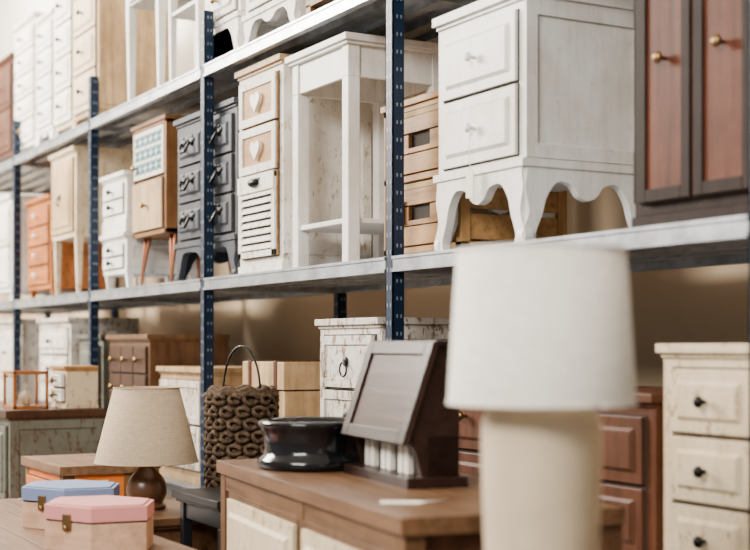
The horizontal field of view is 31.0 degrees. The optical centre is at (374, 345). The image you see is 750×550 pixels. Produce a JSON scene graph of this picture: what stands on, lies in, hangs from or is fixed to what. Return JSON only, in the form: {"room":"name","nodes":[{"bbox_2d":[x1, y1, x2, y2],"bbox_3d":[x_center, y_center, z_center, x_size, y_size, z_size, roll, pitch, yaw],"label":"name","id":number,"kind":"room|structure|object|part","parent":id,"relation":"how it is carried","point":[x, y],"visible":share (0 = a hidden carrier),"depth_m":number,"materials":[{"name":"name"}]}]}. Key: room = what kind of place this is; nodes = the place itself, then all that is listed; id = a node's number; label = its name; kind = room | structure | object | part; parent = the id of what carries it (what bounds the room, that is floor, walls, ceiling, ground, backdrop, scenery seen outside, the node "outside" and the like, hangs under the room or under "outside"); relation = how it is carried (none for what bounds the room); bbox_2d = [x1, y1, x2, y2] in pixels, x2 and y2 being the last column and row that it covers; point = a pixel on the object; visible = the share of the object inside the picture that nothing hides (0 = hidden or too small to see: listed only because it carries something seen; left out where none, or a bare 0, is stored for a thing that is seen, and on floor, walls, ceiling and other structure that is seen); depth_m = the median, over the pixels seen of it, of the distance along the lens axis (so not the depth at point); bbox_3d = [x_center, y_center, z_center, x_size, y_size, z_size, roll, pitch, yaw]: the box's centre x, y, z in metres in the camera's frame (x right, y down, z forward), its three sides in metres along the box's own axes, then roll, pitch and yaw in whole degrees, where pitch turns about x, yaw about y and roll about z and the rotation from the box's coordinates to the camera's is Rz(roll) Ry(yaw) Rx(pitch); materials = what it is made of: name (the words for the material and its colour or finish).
{"room":"furniture store","nodes":[
{"label":"furniture store","id":0,"kind":"room"},
{"bbox_2d":[0,0,748,499],"bbox_3d":[0.427,-1.000,4.813,0.120,4.600,14.000,0,0,-29],"label":"wall","id":1,"kind":"structure","parent":0,"point":[697,305],"depth_m":5.16,"materials":[{"name":"paint"}]},
{"bbox_3d":[-2.532,1.350,3.169,6.850,0.100,14.000,0,0,-29],"label":"floor","id":2,"kind":"structure","parent":0,"visible":0},
{"bbox_2d":[0,400,105,498],"bbox_3d":[-1.511,0.775,5.738,0.429,1.050,1.024,0,0,-29],"label":"dresser","id":3,"kind":"object","parent":2,"relation":"on","point":[53,430],"visible":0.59,"depth_m":5.28,"materials":[{"name":"green paint"}]},
{"bbox_2d":[3,370,48,408],"bbox_3d":[-1.411,0.175,5.434,0.150,0.150,0.170,0,0,-29],"label":"display box","id":4,"kind":"object","parent":3,"relation":"on","point":[26,389],"visible":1,"depth_m":5.37,"materials":[{"name":"orange wood"}]},
{"bbox_2d":[50,365,97,408],"bbox_3d":[-1.239,0.165,5.494,0.171,0.170,0.202,0,0,-29],"label":"drawer box","id":5,"kind":"object","parent":3,"relation":"on","point":[74,386],"visible":1,"depth_m":5.42,"materials":[{"name":"beige paint"}]},
{"bbox_2d":[21,453,137,496],"bbox_3d":[-1.029,0.845,4.622,0.291,0.910,0.490,0,0,-29],"label":"chest","id":6,"kind":"object","parent":2,"relation":"on","point":[67,466],"visible":0.37,"depth_m":4.47,"materials":[{"name":"paint"}]},
{"bbox_2d":[0,498,195,549],"bbox_3d":[-0.957,0.900,3.701,0.536,0.800,1.500,0,0,-29],"label":"table","id":7,"kind":"object","parent":2,"relation":"on","point":[13,536],"visible":0.36,"depth_m":3.56,"materials":[{"name":"brown wood"}]},
{"bbox_2d":[22,479,119,529],"bbox_3d":[-0.851,0.443,3.768,0.314,0.115,0.234,0,0,31],"label":"box","id":8,"kind":"object","parent":7,"relation":"on","point":[35,494],"visible":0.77,"depth_m":3.69,"materials":[{"name":"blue wood"}]},
{"bbox_2d":[44,495,153,549],"bbox_3d":[-0.688,0.443,3.361,0.314,0.115,0.234,0,0,33],"label":"box","id":9,"kind":"object","parent":7,"relation":"on","point":[98,522],"visible":1,"depth_m":3.27,"materials":[{"name":"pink wood"}]},
{"bbox_2d":[153,499,217,549],"bbox_3d":[-0.554,0.900,4.199,0.630,0.800,0.460,0,0,-29],"label":"table","id":10,"kind":"object","parent":2,"relation":"on","point":[166,522],"visible":0.03,"depth_m":3.98,"materials":[{"name":"brown wood"}]},
{"bbox_2d":[93,386,198,510],"bbox_3d":[-0.701,0.313,4.146,0.320,0.374,0.320,0,0,-29],"label":"table lamp","id":11,"kind":"object","parent":10,"relation":"on","point":[146,428],"visible":0.88,"depth_m":4.04,"materials":[{"name":"beige fabric"}]},
{"bbox_2d":[203,345,279,487],"bbox_3d":[-0.423,0.249,4.284,0.242,0.504,0.241,0,0,28],"label":"woven wicker basket","id":12,"kind":"object","parent":10,"relation":"on","point":[232,430],"visible":0.64,"depth_m":4.19,"materials":[{"name":"wicker"}]},
{"bbox_2d":[171,487,220,549],"bbox_3d":[-0.405,0.858,3.808,0.230,0.885,0.350,0,0,-29],"label":"side table","id":13,"kind":"object","parent":2,"relation":"on","point":[202,505],"visible":0.42,"depth_m":3.80,"materials":[{"name":"wood"}]},
{"bbox_2d":[0,0,749,549],"bbox_3d":[-0.035,0.020,4.596,0.615,2.560,9.990,0,0,-29],"label":"metal shelving unit","id":14,"kind":"object","parent":2,"relation":"on","point":[721,241],"depth_m":4.42,"materials":[{"name":"metal"}]},
{"bbox_2d":[0,52,14,162],"bbox_3d":[-2.045,-1.370,8.038,0.429,0.630,0.484,0,0,-29],"label":"base cabinet","id":15,"kind":"object","parent":14,"relation":"on","point":[7,64],"visible":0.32,"depth_m":7.82,"materials":[{"name":"brown wood"}]},
{"bbox_2d":[0,319,39,399],"bbox_3d":[-1.978,0.195,7.938,0.429,0.700,0.524,0,0,-29],"label":"base cabinet","id":16,"kind":"object","parent":14,"relation":"on","point":[30,329],"visible":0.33,"depth_m":7.68,"materials":[{"name":"paint"}]},
{"bbox_2d":[12,11,44,152],"bbox_3d":[-1.811,-1.435,7.596,0.409,0.760,0.464,0,0,-29],"label":"chest","id":17,"kind":"object","parent":14,"relation":"on","point":[25,31],"visible":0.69,"depth_m":7.45,"materials":[{"name":"paint"}]},
{"bbox_2d":[0,194,76,300],"bbox_3d":[-2.070,-0.565,8.104,0.449,0.620,0.544,0,0,-29],"label":"base cabinet","id":18,"kind":"object","parent":14,"relation":"on","point":[6,202],"visible":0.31,"depth_m":7.83,"materials":[{"name":"paint"}]},
{"bbox_2d":[34,7,55,145],"bbox_3d":[-1.609,-1.405,7.228,0.404,0.700,0.349,0,0,-29],"label":"chest","id":19,"kind":"object","parent":14,"relation":"on","point":[46,128],"visible":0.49,"depth_m":7.10,"materials":[{"name":"paint"}]},
{"bbox_2d":[55,0,73,135],"bbox_3d":[-1.448,-1.455,6.923,0.389,0.800,0.354,0,0,-29],"label":"tower","id":20,"kind":"object","parent":14,"relation":"on","point":[64,118],"visible":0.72,"depth_m":6.81,"materials":[{"name":"paint"}]},
{"bbox_2d":[25,194,106,297],"bbox_3d":[-1.686,-0.527,7.380,0.381,0.545,0.484,0,0,-29],"label":"dresser","id":21,"kind":"object","parent":14,"relation":"on","point":[40,252],"visible":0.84,"depth_m":7.20,"materials":[{"name":"brown wood"}]},
{"bbox_2d":[37,317,138,401],"bbox_3d":[-1.535,0.200,7.120,0.409,0.690,0.584,0,0,-29],"label":"chest","id":22,"kind":"object","parent":14,"relation":"on","point":[59,345],"visible":0.34,"depth_m":6.91,"materials":[{"name":"paint"}]},
{"bbox_2d":[48,145,138,294],"bbox_3d":[-1.449,-0.623,6.939,0.375,0.735,0.444,0,0,-29],"label":"base cabinet","id":23,"kind":"object","parent":14,"relation":"on","point":[69,165],"visible":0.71,"depth_m":6.75,"materials":[{"name":"paint"}]},
{"bbox_2d":[76,334,124,418],"bbox_3d":[-1.250,0.245,6.627,0.389,0.600,0.384,0,0,-29],"label":"base cabinet","id":24,"kind":"object","parent":14,"relation":"on","point":[104,345],"visible":0.15,"depth_m":6.41,"materials":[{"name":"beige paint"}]},
{"bbox_2d":[73,0,168,126],"bbox_3d":[-1.256,-1.495,6.577,0.409,0.880,0.424,0,0,-29],"label":"wood chest","id":25,"kind":"object","parent":14,"relation":"on","point":[99,26],"visible":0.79,"depth_m":6.41,"materials":[{"name":"beige paint"}]},
{"bbox_2d":[99,231,197,288],"bbox_3d":[-1.056,-0.383,6.225,0.381,0.255,0.354,0,0,-29],"label":"nightstand","id":26,"kind":"object","parent":14,"relation":"on","point":[122,254],"visible":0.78,"depth_m":6.08,"materials":[{"name":"paint"}]},
{"bbox_2d":[99,170,132,235],"bbox_3d":[-1.056,-0.646,6.225,0.381,0.270,0.354,0,0,-29],"label":"nightstand","id":27,"kind":"object","parent":26,"relation":"on","point":[117,187],"visible":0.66,"depth_m":6.09,"materials":[{"name":"paint"}]},
{"bbox_2d":[126,0,196,100],"bbox_3d":[-0.867,-1.365,5.913,0.413,0.620,0.460,0,0,-29],"label":"bedside table","id":28,"kind":"object","parent":14,"relation":"on","point":[160,7],"visible":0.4,"depth_m":5.99,"materials":[{"name":"paint"}]},
{"bbox_2d":[106,334,228,471],"bbox_3d":[-0.948,0.247,6.051,0.401,0.595,0.564,0,0,-29],"label":"chest","id":29,"kind":"object","parent":14,"relation":"on","point":[133,359],"visible":0.33,"depth_m":5.83,"materials":[{"name":"brown wood"}]},
{"bbox_2d":[131,114,231,285],"bbox_3d":[-0.842,-0.613,5.881,0.381,0.709,0.436,0,0,-29],"label":"base cabinet","id":30,"kind":"object","parent":14,"relation":"on","point":[154,169],"visible":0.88,"depth_m":5.72,"materials":[{"name":"brown wood"}]},
{"bbox_2d":[168,0,204,80],"bbox_3d":[-0.633,-1.405,5.516,0.370,0.700,0.380,0,0,-29],"label":"side table","id":31,"kind":"object","parent":14,"relation":"on","point":[191,11],"visible":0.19,"depth_m":5.56,"materials":[{"name":"paint"}]},
{"bbox_2d":[156,366,242,484],"bbox_3d":[-0.646,0.315,5.532,0.338,0.460,0.524,0,0,-29],"label":"dresser","id":32,"kind":"object","parent":14,"relation":"on","point":[187,378],"visible":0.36,"depth_m":5.34,"materials":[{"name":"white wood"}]},
{"bbox_2d":[173,97,240,280],"bbox_3d":[-0.509,-0.583,5.288,0.425,0.655,0.629,0,0,-29],"label":"dresser","id":33,"kind":"object","parent":14,"relation":"on","point":[225,137],"visible":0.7,"depth_m":5.10,"materials":[{"name":"paint"}]},
{"bbox_2d":[205,0,273,58],"bbox_3d":[-0.431,-1.355,5.148,0.424,0.600,0.369,0,0,-29],"label":"nightstand","id":34,"kind":"object","parent":14,"relation":"on","point":[229,35],"visible":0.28,"depth_m":5.00,"materials":[{"name":"paint"}]},
{"bbox_2d":[241,0,305,44],"bbox_3d":[-0.217,-1.365,4.741,0.424,0.620,0.449,0,0,-29],"label":"base cabinet","id":35,"kind":"object","parent":14,"relation":"on","point":[262,16],"visible":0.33,"depth_m":4.72,"materials":[{"name":"paint"}]},
{"bbox_2d":[243,360,320,416],"bbox_3d":[-0.244,0.298,4.815,0.370,0.494,0.356,0,0,-29],"label":"wooden trunk","id":36,"kind":"object","parent":14,"relation":"on","point":[296,382],"visible":0.1,"depth_m":4.63,"materials":[{"name":"brown wood"}]},
{"bbox_2d":[235,53,370,273],"bbox_3d":[-0.272,-0.623,4.808,0.386,0.735,0.384,0,0,-29],"label":"base cabinet","id":37,"kind":"object","parent":14,"relation":"on","point":[265,183],"visible":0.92,"depth_m":4.66,"materials":[{"name":"white paint"}]},
{"bbox_2d":[306,0,334,14],"bbox_3d":[0.015,-1.335,4.309,0.409,0.560,0.464,0,0,-29],"label":"base cabinet","id":38,"kind":"object","parent":14,"relation":"on","point":[311,5],"visible":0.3,"depth_m":4.39,"materials":[{"name":"brown wood"}]},
{"bbox_2d":[285,32,438,267],"bbox_3d":[-0.032,-0.613,4.444,0.380,0.715,0.440,0,0,-29],"label":"console table","id":39,"kind":"object","parent":14,"relation":"on","point":[348,67],"visible":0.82,"depth_m":4.34,"materials":[{"name":"paint"}]},
{"bbox_2d":[315,317,452,416],"bbox_3d":[0.068,0.230,4.236,0.387,0.630,0.414,0,0,-29],"label":"base cabinet","id":40,"kind":"object","parent":14,"relation":"on","point":[344,342],"visible":0.32,"depth_m":4.14,"materials":[{"name":"paint"}]},
{"bbox_3d":[0.283,-0.487,3.966,0.373,0.464,0.446,0,0,-29],"label":"wooden crate drawer unit","id":41,"kind":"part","parent":14,"relation":"part of","materials":[{"name":"wood"}]},
{"bbox_2d":[459,406,487,476],"bbox_3d":[0.399,0.295,3.722,0.409,0.500,0.464,0,0,-29],"label":"base cabinet","id":42,"kind":"object","parent":14,"relation":"on","point":[470,422],"visible":0.06,"depth_m":3.62,"materials":[{"name":"brown wood"}]},
{"bbox_2d":[432,0,634,250],"bbox_3d":[0.426,-0.575,3.605,0.444,0.640,0.429,0,0,-29],"label":"dresser","id":43,"kind":"object","parent":14,"relation":"on","point":[536,97],"visible":0.84,"depth_m":3.44,"materials":[{"name":"paint"}]},
{"bbox_2d":[595,386,663,549],"bbox_3d":[0.638,0.325,3.249,0.409,0.440,0.484,0,0,-29],"label":"base cabinet","id":44,"kind":"object","parent":14,"relation":"on","point":[632,478],"visible":0.3,"depth_m":3.01,"materials":[{"name":"brown wood"}]},
{"bbox_2d":[631,0,748,227],"bbox_3d":[0.831,-0.615,2.910,0.441,0.720,0.424,0,0,-29],"label":"base cabinet","id":45,"kind":"object","parent":14,"relation":"on","point":[691,57],"visible":0.99,"depth_m":2.82,"materials":[{"name":"brown wood"}]},
{"bbox_2d":[656,343,748,549],"bbox_3d":[0.841,0.270,2.864,0.429,0.550,0.314,0,0,-29],"label":"base cabinet","id":46,"kind":"object","parent":14,"relation":"on","point":[706,386],"visible":0.99,"depth_m":2.78,"materials":[{"name":"paint"}]},
{"bbox_2d":[216,459,624,549],"bbox_3d":[0.013,0.800,3.029,0.473,1.000,1.291,0,0,-21],"label":"wooden sideboard","id":47,"kind":"object","parent":2,"relation":"on","point":[262,509],"visible":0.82,"depth_m":2.77,"materials":[{"name":"brown wood"}]},
{"bbox_2d":[257,416,360,471],"bbox_3d":[-0.149,0.240,3.337,0.286,0.119,0.286,0,0,-29],"label":"round pot","id":48,"kind":"object","parent":47,"relation":"on","point":[291,444],"visible":0.79,"depth_m":3.22,"materials":[{"name":"ceramic"}]},
{"bbox_2d":[341,340,467,488],"bbox_3d":[0.058,0.144,3.030,0.150,0.312,0.398,0,0,-21],"label":"spice rack","id":49,"kind":"object","parent":47,"relation":"on","point":[403,428],"visible":0.96,"depth_m":2.91,"materials":[{"name":"brown wood"}]},
{"bbox_2d":[380,499,446,503],"bbox_3d":[0.076,0.297,2.585,0.131,0.004,0.060,0,0,1],"label":"price tag","id":50,"kind":"object","parent":47,"relation":"on","point":[381,501],"visible":1,"depth_m":2.57,"materials":[{"name":"white paper"}]},
{"bbox_3d":[0.245,0.850,1.989,0.400,0.900,0.400,0,0,-29],"label":"round pedestal table","id":51,"kind":"object","parent":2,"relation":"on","visible":0},
{"bbox_2d":[446,243,637,549],"bbox_3d":[0.245,0.129,1.989,0.280,0.542,0.280,0,0,-29],"label":"table lamp","id":52,"kind":"object","parent":51,"relation":"on","point":[541,340],"visible":1,"depth_m":1.90,"materials":[{"name":"fabric"}]}
]}

